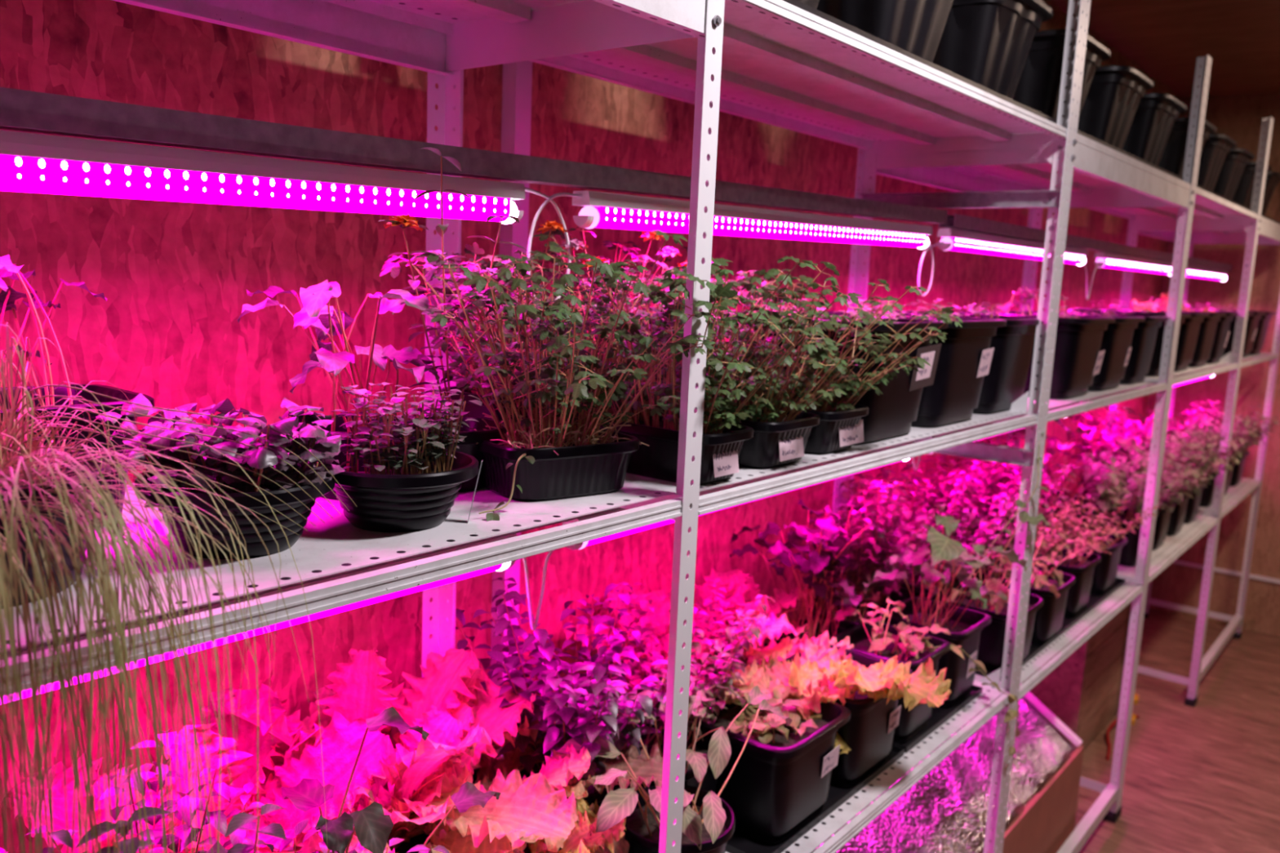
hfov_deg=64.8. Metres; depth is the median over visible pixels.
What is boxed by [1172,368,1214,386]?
light
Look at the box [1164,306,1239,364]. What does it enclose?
potted plant
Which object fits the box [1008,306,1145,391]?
potted plant
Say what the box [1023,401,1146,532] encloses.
potted plant
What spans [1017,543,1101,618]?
pot
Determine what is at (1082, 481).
pot
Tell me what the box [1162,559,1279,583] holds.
trim
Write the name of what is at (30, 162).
light
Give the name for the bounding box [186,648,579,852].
potted plant
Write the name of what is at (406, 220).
flower
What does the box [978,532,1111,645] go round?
potted plant
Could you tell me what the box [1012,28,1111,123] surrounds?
plant pot
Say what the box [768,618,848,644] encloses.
pot
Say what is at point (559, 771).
potted plant
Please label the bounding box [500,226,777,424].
potted plant
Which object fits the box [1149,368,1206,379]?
rail
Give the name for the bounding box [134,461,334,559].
pot
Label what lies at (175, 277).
wall
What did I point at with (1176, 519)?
pot
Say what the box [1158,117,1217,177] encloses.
plant pot
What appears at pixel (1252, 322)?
potted plant
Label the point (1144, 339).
potted plant
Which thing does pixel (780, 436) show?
pot
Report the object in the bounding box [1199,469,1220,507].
pot
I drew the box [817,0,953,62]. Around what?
plant pot
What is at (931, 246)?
power cable
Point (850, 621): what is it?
pot
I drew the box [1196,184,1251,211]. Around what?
drip tray
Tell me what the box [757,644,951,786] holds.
potted plant
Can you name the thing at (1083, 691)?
wooden crate
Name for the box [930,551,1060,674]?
potted plant
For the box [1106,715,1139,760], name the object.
power cable
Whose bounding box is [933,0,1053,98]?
plant pot
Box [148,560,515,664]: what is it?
light
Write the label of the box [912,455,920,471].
power cable
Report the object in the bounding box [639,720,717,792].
pot
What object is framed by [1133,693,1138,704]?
clip
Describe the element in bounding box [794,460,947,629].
potted plant
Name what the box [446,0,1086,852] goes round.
shelving unit
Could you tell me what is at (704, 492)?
rail
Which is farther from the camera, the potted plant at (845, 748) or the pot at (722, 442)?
the potted plant at (845, 748)
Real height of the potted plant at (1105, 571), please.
0.281 m
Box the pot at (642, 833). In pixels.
[623,785,735,852]
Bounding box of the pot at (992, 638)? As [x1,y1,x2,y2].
[944,583,1043,674]
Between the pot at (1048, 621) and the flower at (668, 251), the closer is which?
the flower at (668, 251)
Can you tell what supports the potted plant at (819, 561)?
on the shelving unit at (786, 65)
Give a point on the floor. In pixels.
(1205, 777)
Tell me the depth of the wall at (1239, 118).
4.92 m
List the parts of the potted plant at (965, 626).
stem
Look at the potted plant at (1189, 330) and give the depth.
3.30 m
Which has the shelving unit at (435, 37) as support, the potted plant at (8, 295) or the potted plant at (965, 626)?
the potted plant at (8, 295)
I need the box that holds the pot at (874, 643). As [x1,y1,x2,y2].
[829,622,950,743]
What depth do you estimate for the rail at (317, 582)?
1.06 m
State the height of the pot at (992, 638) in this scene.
0.150 m
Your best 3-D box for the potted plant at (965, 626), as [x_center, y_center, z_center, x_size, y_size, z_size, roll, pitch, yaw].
[0.627,0.264,2.060,0.382,0.600,0.266,-4,11,-36]
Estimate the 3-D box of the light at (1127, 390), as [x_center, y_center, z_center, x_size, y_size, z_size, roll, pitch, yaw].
[1.709,-0.114,3.553,0.031,0.047,1.000,9,11,38]
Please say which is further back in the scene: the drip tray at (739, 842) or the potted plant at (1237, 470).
the potted plant at (1237, 470)
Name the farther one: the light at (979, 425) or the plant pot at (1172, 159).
the plant pot at (1172, 159)
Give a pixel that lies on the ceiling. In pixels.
(1165, 38)
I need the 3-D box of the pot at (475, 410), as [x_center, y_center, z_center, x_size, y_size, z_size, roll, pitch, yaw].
[-0.177,-0.005,1.347,0.132,0.090,0.154,9,11,38]
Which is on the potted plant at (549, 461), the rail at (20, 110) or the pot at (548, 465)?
the pot at (548, 465)
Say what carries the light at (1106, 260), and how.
attached to the rail at (962, 222)
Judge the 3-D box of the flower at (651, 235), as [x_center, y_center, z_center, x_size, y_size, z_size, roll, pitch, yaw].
[0.018,-0.263,1.391,0.038,0.017,0.039,9,11,38]
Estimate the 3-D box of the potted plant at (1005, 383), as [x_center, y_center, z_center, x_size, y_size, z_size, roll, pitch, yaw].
[0.669,-0.155,2.123,0.301,0.224,0.282,9,11,38]
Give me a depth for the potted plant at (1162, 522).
3.39 m
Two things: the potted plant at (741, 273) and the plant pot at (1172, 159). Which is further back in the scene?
the plant pot at (1172, 159)
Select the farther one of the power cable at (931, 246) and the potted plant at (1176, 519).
the potted plant at (1176, 519)
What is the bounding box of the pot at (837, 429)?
[790,404,868,454]
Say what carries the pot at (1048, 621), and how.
on the potted plant at (1048, 621)
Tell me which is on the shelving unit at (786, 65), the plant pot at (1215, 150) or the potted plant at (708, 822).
the potted plant at (708, 822)
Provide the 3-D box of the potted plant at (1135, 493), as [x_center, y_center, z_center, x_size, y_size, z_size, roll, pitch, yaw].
[1.575,0.251,3.222,0.416,0.367,0.396,9,11,38]
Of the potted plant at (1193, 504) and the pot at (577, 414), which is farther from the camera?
the potted plant at (1193, 504)
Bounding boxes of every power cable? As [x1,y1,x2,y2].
[522,550,554,631]
[524,187,582,302]
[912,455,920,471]
[917,239,944,296]
[1083,261,1099,299]
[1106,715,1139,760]
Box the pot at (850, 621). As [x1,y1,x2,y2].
[808,594,891,629]
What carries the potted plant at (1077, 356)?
on the shelving unit at (1095, 167)
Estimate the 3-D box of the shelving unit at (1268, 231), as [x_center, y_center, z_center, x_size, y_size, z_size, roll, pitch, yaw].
[2.446,-0.085,4.429,0.452,2.284,1.077,9,11,38]
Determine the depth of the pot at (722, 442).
1.23 m
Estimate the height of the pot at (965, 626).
0.168 m
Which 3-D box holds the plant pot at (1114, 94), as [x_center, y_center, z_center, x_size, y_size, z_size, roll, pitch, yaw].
[1.090,-0.760,2.521,0.298,0.205,0.298,9,11,38]
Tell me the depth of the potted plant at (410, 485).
0.93 m
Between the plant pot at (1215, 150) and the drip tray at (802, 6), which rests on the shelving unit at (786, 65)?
the drip tray at (802, 6)
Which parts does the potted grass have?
dry crown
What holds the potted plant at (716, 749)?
on the shelving unit at (786, 65)
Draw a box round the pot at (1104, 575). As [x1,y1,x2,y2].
[1050,527,1127,595]
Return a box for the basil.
[962,418,1113,544]
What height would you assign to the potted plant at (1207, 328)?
0.236 m
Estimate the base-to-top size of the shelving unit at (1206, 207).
2.284 m
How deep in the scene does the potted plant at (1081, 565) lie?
2.70 m
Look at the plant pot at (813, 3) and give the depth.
1.33 m
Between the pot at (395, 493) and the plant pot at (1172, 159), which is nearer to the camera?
the pot at (395, 493)
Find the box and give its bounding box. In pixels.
[811,684,1084,852]
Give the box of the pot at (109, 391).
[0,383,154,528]
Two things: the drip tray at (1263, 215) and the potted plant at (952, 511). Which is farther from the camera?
the drip tray at (1263, 215)
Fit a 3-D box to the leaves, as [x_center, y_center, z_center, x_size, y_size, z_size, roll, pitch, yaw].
[-0.097,0.559,1.465,0.160,0.140,0.160,9,11,38]
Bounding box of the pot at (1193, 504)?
[1183,480,1207,524]
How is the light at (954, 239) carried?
attached to the rail at (962, 222)
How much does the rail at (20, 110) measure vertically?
0.029 m
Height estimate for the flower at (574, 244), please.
0.017 m
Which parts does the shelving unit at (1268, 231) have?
upright post, upright post, shelf panel, shelf panel, upright post, shelf panel, upright post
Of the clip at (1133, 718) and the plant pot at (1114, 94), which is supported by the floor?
the clip at (1133, 718)
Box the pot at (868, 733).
[780,644,912,786]
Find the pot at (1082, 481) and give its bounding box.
[1081,476,1116,497]
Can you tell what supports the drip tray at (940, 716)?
on the shelving unit at (786, 65)
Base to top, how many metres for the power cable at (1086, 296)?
0.120 m
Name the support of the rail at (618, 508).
attached to the shelving unit at (786, 65)
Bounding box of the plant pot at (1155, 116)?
[1121,93,1186,166]
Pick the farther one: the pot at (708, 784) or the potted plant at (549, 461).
the pot at (708, 784)
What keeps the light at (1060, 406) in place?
attached to the shelving unit at (1095, 167)
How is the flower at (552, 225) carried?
on the potted plant at (475, 410)
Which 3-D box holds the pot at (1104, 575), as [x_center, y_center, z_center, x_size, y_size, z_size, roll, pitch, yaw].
[1.317,0.399,2.975,0.182,0.150,0.203,9,11,38]
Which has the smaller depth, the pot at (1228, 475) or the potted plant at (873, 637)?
the potted plant at (873, 637)
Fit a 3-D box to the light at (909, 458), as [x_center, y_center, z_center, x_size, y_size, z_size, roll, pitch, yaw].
[0.323,0.101,1.863,0.031,0.005,0.770,9,11,38]
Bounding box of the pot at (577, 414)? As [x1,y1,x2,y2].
[565,378,662,424]
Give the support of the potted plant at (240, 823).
on the shelving unit at (435, 37)
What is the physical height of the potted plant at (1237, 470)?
0.366 m
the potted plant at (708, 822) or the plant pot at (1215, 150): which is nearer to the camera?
the potted plant at (708, 822)
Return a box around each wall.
[0,0,1184,852]
[1142,93,1279,636]
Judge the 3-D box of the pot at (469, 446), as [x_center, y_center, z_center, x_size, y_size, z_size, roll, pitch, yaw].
[-0.211,0.032,1.133,0.122,0.070,0.122,9,11,38]
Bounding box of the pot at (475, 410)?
[440,386,572,426]
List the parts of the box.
box panel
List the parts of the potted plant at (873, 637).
stem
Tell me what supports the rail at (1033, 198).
attached to the shelving unit at (786, 65)
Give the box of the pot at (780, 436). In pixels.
[660,400,820,469]
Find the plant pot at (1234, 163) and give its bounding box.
[1213,147,1254,199]
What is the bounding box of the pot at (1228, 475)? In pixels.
[1216,458,1236,497]
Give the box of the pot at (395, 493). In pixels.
[319,448,478,532]
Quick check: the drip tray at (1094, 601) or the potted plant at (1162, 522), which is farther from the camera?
the potted plant at (1162, 522)
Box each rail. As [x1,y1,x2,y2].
[0,87,947,223]
[2,506,622,655]
[145,533,516,625]
[699,440,915,496]
[857,190,1061,208]
[914,435,1034,466]
[938,213,1231,271]
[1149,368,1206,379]
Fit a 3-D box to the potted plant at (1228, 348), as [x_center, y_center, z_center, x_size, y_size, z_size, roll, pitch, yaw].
[2.285,-0.390,4.088,0.311,0.223,0.300,9,11,38]
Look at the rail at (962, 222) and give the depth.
2.78 m
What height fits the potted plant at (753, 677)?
0.298 m
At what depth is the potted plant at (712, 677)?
1.58 m
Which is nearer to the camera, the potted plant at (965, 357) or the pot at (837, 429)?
the pot at (837, 429)
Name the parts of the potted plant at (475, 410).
flower stem, flower stem, flower stem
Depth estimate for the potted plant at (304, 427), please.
0.82 m
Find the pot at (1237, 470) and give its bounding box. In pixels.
[1229,450,1249,486]
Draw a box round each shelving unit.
[0,0,724,852]
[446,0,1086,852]
[844,0,1209,852]
[1032,56,1272,819]
[1115,118,1279,703]
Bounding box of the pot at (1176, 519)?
[1162,488,1192,536]
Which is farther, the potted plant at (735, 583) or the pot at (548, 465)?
the potted plant at (735, 583)
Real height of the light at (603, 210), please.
0.048 m
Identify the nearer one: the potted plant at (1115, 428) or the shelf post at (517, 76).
the shelf post at (517, 76)
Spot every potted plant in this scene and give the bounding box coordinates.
[0,254,154,528]
[0,728,286,852]
[2,683,395,852]
[95,393,345,559]
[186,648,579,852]
[205,706,500,852]
[319,379,482,532]
[355,682,663,852]
[378,146,526,492]
[379,242,717,521]
[410,219,658,426]
[452,245,862,484]
[455,577,695,807]
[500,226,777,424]
[511,777,626,852]
[555,685,792,852]
[563,584,798,724]
[565,257,757,404]
[580,269,928,469]
[601,581,775,751]
[617,666,745,792]
[657,567,864,671]
[658,296,963,454]
[688,685,850,844]
[721,298,948,444]
[728,498,887,644]
[742,663,854,754]
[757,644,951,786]
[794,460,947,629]
[826,299,1006,427]
[829,597,1021,772]
[832,460,1018,606]
[862,430,1052,707]
[881,298,1044,413]
[894,453,1048,586]
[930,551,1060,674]
[950,435,1076,550]
[957,285,1115,399]
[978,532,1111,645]
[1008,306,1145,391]
[1017,503,1128,618]
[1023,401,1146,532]
[1039,489,1158,595]
[1058,308,1168,384]
[1067,299,1191,376]
[1069,451,1208,566]
[1071,409,1186,497]
[1083,432,1214,550]
[1102,422,1228,536]
[1105,291,1209,372]
[1127,417,1259,524]
[1129,297,1226,367]
[1146,409,1247,507]
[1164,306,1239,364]
[1173,403,1279,497]
[1182,302,1253,359]
[1183,303,1266,357]
[1189,399,1279,486]
[1208,304,1276,355]
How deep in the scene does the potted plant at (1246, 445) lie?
4.31 m
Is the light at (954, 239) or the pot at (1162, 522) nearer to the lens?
the light at (954, 239)
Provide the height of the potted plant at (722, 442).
0.278 m
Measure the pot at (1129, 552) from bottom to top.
0.150 m
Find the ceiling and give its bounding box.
[1049,0,1279,99]
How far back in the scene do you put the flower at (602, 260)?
1.29 m
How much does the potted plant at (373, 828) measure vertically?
0.412 m
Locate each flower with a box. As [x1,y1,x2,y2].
[237,280,439,499]
[383,213,422,231]
[536,219,567,233]
[558,239,588,250]
[582,255,605,267]
[638,230,665,241]
[654,246,681,257]
[675,262,687,270]
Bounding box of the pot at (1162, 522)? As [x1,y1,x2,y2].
[1111,494,1176,550]
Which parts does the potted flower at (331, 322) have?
pot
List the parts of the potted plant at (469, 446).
stem, stem, stem, stem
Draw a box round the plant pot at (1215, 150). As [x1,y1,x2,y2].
[1196,133,1236,191]
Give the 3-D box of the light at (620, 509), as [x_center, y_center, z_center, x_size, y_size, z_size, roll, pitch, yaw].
[-0.072,0.119,1.374,0.031,0.005,0.130,9,11,38]
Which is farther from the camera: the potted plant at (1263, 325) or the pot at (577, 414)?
the potted plant at (1263, 325)
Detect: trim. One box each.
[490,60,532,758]
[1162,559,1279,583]
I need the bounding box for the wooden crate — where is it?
[1021,592,1137,749]
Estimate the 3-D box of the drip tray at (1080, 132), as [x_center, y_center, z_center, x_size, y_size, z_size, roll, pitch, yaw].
[1.073,-0.663,2.530,0.322,0.016,1.040,9,11,38]
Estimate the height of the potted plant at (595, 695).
0.410 m
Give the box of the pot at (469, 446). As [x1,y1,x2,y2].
[399,416,506,492]
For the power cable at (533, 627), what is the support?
hanging from the light at (620, 509)
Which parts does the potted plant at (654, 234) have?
flower stem, flower stem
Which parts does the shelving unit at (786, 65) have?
upright post, shelf panel, shelf panel, upright post, shelf panel, upright post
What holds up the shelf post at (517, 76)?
attached to the wall at (175, 277)
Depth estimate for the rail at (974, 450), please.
2.12 m
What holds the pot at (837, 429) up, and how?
on the potted plant at (837, 429)
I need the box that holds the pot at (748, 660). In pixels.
[717,642,768,666]
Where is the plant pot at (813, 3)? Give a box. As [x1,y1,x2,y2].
[797,0,819,8]
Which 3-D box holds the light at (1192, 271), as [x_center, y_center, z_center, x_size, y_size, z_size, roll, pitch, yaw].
[2.441,-0.661,4.356,0.031,0.047,0.900,9,11,38]
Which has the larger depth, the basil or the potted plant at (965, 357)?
the basil
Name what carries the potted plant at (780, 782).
on the drip tray at (739, 842)
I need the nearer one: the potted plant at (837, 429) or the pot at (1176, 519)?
the potted plant at (837, 429)
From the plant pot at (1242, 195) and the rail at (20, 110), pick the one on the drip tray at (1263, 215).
the plant pot at (1242, 195)
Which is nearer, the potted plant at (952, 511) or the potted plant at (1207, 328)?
the potted plant at (952, 511)
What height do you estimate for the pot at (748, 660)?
0.130 m
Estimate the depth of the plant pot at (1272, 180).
4.21 m
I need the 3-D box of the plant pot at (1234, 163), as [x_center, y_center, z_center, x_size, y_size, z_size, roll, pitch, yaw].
[2.068,-0.900,3.715,0.298,0.205,0.298,9,11,38]
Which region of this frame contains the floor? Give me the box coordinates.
[1074,608,1279,852]
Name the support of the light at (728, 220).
attached to the rail at (20, 110)
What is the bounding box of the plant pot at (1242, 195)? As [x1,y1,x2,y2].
[1231,160,1271,208]
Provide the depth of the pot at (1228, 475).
4.33 m
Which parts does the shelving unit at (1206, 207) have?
upright post, upright post, shelf panel, shelf panel, shelf panel, upright post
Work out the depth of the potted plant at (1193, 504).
3.79 m
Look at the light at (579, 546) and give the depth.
1.41 m
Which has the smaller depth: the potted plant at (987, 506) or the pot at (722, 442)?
the pot at (722, 442)
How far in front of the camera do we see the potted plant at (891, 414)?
1.60 m
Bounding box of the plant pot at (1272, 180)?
[1253,171,1279,215]
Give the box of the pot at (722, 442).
[591,408,754,484]
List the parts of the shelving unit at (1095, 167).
upright post, shelf panel, upright post, upright post, shelf panel, shelf panel, upright post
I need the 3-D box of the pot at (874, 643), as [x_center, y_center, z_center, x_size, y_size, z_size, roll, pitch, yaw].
[0.476,0.494,1.942,0.185,0.168,0.185,9,11,38]
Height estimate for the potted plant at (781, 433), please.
0.262 m
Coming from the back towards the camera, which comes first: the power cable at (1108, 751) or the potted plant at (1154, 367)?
the power cable at (1108, 751)
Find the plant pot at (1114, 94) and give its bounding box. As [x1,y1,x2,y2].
[1077,65,1154,149]
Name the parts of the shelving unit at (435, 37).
shelf panel, upright post, shelf panel, upright post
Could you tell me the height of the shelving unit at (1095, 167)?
2.284 m
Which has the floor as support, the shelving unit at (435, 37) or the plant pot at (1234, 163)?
the shelving unit at (435, 37)
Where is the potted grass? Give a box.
[0,322,357,852]
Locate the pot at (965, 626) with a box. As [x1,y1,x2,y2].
[880,596,991,707]
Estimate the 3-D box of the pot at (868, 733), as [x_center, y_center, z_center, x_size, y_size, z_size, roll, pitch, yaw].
[0.348,0.512,1.786,0.200,0.168,0.222,9,11,38]
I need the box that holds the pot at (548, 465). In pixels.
[477,425,639,502]
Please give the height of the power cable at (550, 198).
0.146 m
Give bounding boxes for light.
[0,129,524,224]
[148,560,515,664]
[562,508,626,524]
[566,519,674,550]
[572,190,689,233]
[698,457,911,515]
[712,203,932,248]
[934,422,993,436]
[937,227,1088,265]
[1048,403,1071,411]
[1078,389,1133,403]
[1093,252,1172,275]
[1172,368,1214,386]
[1185,265,1227,280]
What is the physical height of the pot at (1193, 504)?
0.150 m
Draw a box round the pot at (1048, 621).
[983,564,1075,645]
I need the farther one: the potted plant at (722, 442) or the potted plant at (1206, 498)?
the potted plant at (1206, 498)
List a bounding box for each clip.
[1130,714,1136,724]
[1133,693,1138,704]
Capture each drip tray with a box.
[725,745,904,852]
[782,0,1056,123]
[892,684,982,753]
[974,577,1125,681]
[1074,129,1183,180]
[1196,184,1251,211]
[1261,213,1279,224]
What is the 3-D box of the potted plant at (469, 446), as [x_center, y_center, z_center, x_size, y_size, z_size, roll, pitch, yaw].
[-0.217,-0.111,1.097,0.122,0.361,0.202,9,11,38]
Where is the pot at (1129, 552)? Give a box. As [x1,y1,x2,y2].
[1085,506,1156,566]
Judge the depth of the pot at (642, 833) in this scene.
1.35 m
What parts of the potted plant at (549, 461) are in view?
stem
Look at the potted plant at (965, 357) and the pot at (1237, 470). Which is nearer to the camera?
the potted plant at (965, 357)
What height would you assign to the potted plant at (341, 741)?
0.375 m
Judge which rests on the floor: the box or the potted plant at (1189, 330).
the box
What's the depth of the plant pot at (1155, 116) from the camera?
2.69 m
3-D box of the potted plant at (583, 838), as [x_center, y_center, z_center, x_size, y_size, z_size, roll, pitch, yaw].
[-0.126,0.559,1.225,0.253,0.211,0.240,-1,9,-24]
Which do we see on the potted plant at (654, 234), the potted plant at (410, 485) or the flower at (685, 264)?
the flower at (685, 264)

